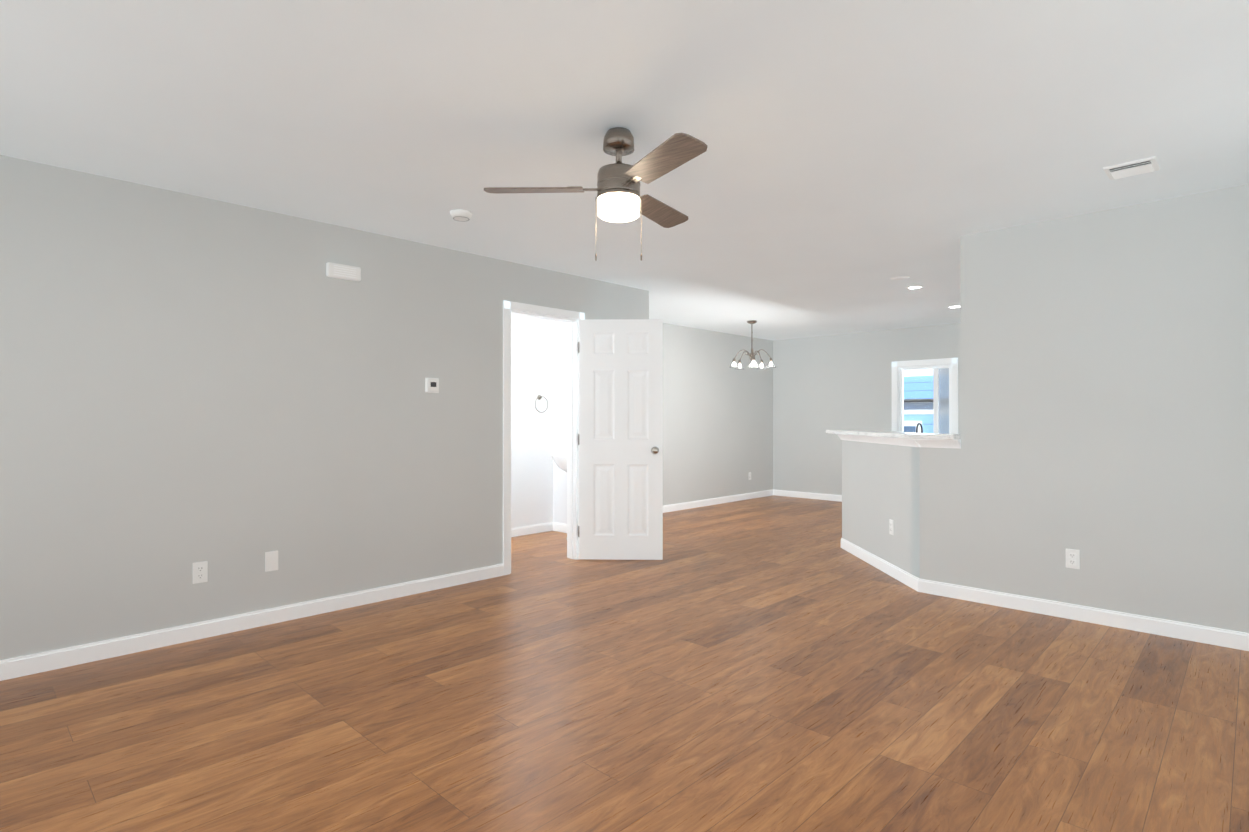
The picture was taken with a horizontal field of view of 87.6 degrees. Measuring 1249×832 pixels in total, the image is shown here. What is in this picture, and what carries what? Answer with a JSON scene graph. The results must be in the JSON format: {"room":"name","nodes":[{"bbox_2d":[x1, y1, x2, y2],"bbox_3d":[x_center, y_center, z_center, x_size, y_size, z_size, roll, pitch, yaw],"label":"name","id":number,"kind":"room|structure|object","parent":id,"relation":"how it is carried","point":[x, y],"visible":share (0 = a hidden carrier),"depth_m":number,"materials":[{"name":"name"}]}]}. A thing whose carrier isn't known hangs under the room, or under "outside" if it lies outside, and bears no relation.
{"room":"empty living room","nodes":[
{"label":"empty living room","id":0,"kind":"room"},
{"bbox_2d":[0,155,648,659],"bbox_3d":[-1.676,0.010,4.302,0.120,2.410,5.360,0,0,44],"label":"wall","id":1,"kind":"structure","parent":0,"point":[232,393],"depth_m":3.65,"materials":[{"name":"grey paint"}]},
{"bbox_2d":[193,561,207,583],"bbox_3d":[-2.312,0.853,3.550,0.008,0.114,0.070,0,0,44],"label":"electrical outlet","id":2,"kind":"object","parent":1,"relation":"attached to","point":[200,572],"visible":1,"depth_m":3.55,"materials":[{"name":"white plastic"}]},
{"bbox_2d":[265,551,277,571],"bbox_3d":[-2.062,0.848,3.810,0.006,0.114,0.070,0,0,44],"label":"electrical outlet plate","id":3,"kind":"object","parent":1,"relation":"attached to","point":[271,560],"visible":1,"depth_m":3.81,"materials":[{"name":"white plastic"}]},
{"bbox_2d":[326,262,360,281],"bbox_3d":[-1.765,-0.906,4.099,0.038,0.090,0.210,0,0,44],"label":"door chime","id":4,"kind":"object","parent":1,"relation":"attached to","point":[342,271],"visible":1,"depth_m":4.08,"materials":[{"name":"white plastic"}]},
{"bbox_2d":[425,378,438,392],"bbox_3d":[-1.339,-0.214,4.547,0.024,0.104,0.104,0,0,44],"label":"thermostat","id":5,"kind":"object","parent":1,"relation":"attached to","point":[431,385],"visible":1,"depth_m":4.53,"materials":[{"name":"white plastic"}]},
{"bbox_2d":[503,300,584,574],"bbox_3d":[-0.685,0.167,5.325,0.152,2.102,0.834,0,0,44],"label":"door frame","id":6,"kind":"structure","parent":1,"relation":"attached to","point":[510,308],"depth_m":5.48,"materials":[{"name":"white wood"}]},
{"bbox_2d":[578,319,662,559],"bbox_3d":[-0.035,0.197,5.498,0.716,2.020,0.171,0,0,1],"label":"door","id":7,"kind":"structure","parent":1,"relation":"in","point":[620,439],"depth_m":5.48,"materials":[{"name":"white wood"}]},
{"bbox_2d":[553,321,566,523],"bbox_3d":[-0.310,0.017,6.626,1.150,2.410,0.120,0,0,44],"label":"wall","id":8,"kind":"structure","parent":0,"point":[559,415],"depth_m":6.91,"materials":[{"name":"paint"}]},
{"bbox_2d":[0,495,1248,831],"bbox_3d":[1.060,1.246,4.767,7.000,0.060,10.600,0,0,44],"label":"floor","id":9,"kind":"structure","parent":0,"point":[772,663],"depth_m":2.65,"materials":[{"name":"brown wood"}]},
{"bbox_2d":[552,453,566,538],"bbox_3d":[-0.472,0.745,6.377,0.524,0.953,0.440,0,0,44],"label":"pedestal sink","id":10,"kind":"object","parent":9,"relation":"on","point":[560,460],"visible":0.17,"depth_m":6.25,"materials":[{"name":"ceramic"}]},
{"bbox_2d":[0,0,1248,340],"bbox_3d":[1.060,-1.234,4.775,7.000,0.080,10.600,0,0,44],"label":"ceiling","id":11,"kind":"structure","parent":0,"point":[846,166],"depth_m":2.65,"materials":[{"name":"paint"}]},
{"bbox_2d":[450,209,471,220],"bbox_3d":[-0.961,-1.178,3.836,0.128,0.038,0.128,0,0,44],"label":"smoke detector","id":12,"kind":"object","parent":11,"relation":"attached to","point":[460,215],"visible":1,"depth_m":3.80,"materials":[{"name":"white plastic"}]},
{"bbox_2d":[484,127,707,260],"bbox_3d":[0.061,-0.926,2.762,0.996,0.547,0.977,0,0,44],"label":"fan","id":13,"kind":"object","parent":11,"relation":"hanging from","point":[620,199],"visible":1,"depth_m":2.68,"materials":[{"name":"brown wood"}]},
{"bbox_2d":[729,320,775,369],"bbox_3d":[1.598,-0.889,8.122,0.579,0.587,0.562,0,0,44],"label":"chandelier","id":14,"kind":"object","parent":11,"relation":"hanging from","point":[739,365],"visible":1,"depth_m":8.07,"materials":[{"name":"silver metal"}]},
{"bbox_2d":[890,276,909,279],"bbox_3d":[2.376,-1.189,5.616,0.156,0.004,0.156,0,0,44],"label":"recessed light","id":15,"kind":"object","parent":11,"relation":"in","point":[900,277],"visible":1,"depth_m":5.59,"materials":[{"name":"white plastic"}]},
{"bbox_2d":[906,285,923,288],"bbox_3d":[2.681,-1.188,6.017,0.156,0.004,0.156,0,0,44],"label":"recessed light","id":16,"kind":"object","parent":11,"relation":"in","point":[915,287],"visible":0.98,"depth_m":6.01,"materials":[{"name":"white plastic"}]},
{"bbox_2d":[1103,156,1160,179],"bbox_3d":[2.451,-1.190,3.149,0.200,0.017,0.210,0,0,44],"label":"ceiling vent","id":17,"kind":"object","parent":11,"relation":"in","point":[1133,168],"visible":1,"depth_m":3.13,"materials":[{"name":"white plastic"}]},
{"bbox_2d":[511,315,772,527],"bbox_3d":[0.002,0.021,7.862,0.120,2.410,6.770,0,0,44],"label":"wall","id":18,"kind":"structure","parent":0,"point":[717,426],"depth_m":8.65,"materials":[{"name":"grey paint"}]},
{"bbox_2d":[535,395,547,412],"bbox_3d":[-0.881,-0.128,6.831,0.044,0.190,0.179,0,0,44],"label":"towel ring","id":19,"kind":"object","parent":18,"relation":"attached to","point":[539,397],"visible":1,"depth_m":6.83,"materials":[{"name":"silver metal"}]},
{"bbox_2d":[773,323,960,494],"bbox_3d":[4.416,0.022,8.216,5.730,2.410,0.120,0,0,44],"label":"wall","id":20,"kind":"structure","parent":0,"point":[822,385],"depth_m":9.48,"materials":[{"name":"grey paint"}]},
{"bbox_2d":[892,358,957,433],"bbox_3d":[3.973,-0.194,8.614,0.880,1.095,0.165,0,0,44],"label":"kitchen window","id":21,"kind":"structure","parent":20,"relation":"in","point":[941,414],"depth_m":8.53,"materials":[{"name":"clear glass"}]},
{"bbox_2d":[842,440,960,584],"bbox_3d":[2.156,0.688,5.218,1.350,1.060,1.170,0,0,44],"label":"wall","id":22,"kind":"structure","parent":0,"point":[914,493],"depth_m":4.71,"materials":[{"name":"grey paint"}]},
{"bbox_2d":[0,489,1248,680],"bbox_3d":[1.010,1.171,4.780,5.610,0.090,9.550,0,0,44],"label":"baseboard","id":23,"kind":"structure","parent":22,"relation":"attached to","point":[16,667],"depth_m":3.86,"materials":[{"name":"white wood"}]},
{"bbox_2d":[889,519,893,534],"bbox_3d":[2.032,0.847,4.963,0.008,0.114,0.070,0,0,-1],"label":"electrical outlet","id":24,"kind":"object","parent":22,"relation":"attached to","point":[891,527],"visible":1,"depth_m":4.96,"materials":[{"name":"white plastic"}]},
{"bbox_2d":[826,430,960,448],"bbox_3d":[2.114,0.172,5.148,0.451,0.093,1.843,0,0,-1],"label":"countertop","id":25,"kind":"structure","parent":22,"relation":"on","point":[925,440],"depth_m":4.62,"materials":[{"name":"stone"}]},
{"bbox_2d":[916,423,922,432],"bbox_3d":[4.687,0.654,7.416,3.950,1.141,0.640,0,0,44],"label":"faucet","id":26,"kind":"object","parent":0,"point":[917,428],"visible":0.1,"depth_m":8.44,"materials":[{"name":"metal"}]},
{"bbox_2d":[960,184,1248,632],"bbox_3d":[2.854,0.008,3.813,1.610,2.410,0.120,0,0,44],"label":"wall","id":27,"kind":"structure","parent":0,"point":[1105,392],"depth_m":3.76,"materials":[{"name":"grey paint"}]},
{"bbox_2d":[1066,549,1079,568],"bbox_3d":[2.677,0.854,3.893,0.070,0.114,0.008,0,0,44],"label":"electrical outlet","id":28,"kind":"object","parent":27,"relation":"attached to","point":[1073,558],"visible":1,"depth_m":3.89,"materials":[{"name":"white plastic"}]},
{"label":"outside","id":29,"kind":"structure","parent":0,"visible":0},
{"bbox_2d":[904,369,932,432],"bbox_3d":[5.201,-0.754,14.084,20.000,12.000,2.860,0,0,44],"label":"house","id":30,"kind":"structure","parent":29,"point":[913,378],"depth_m":13.00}
]}

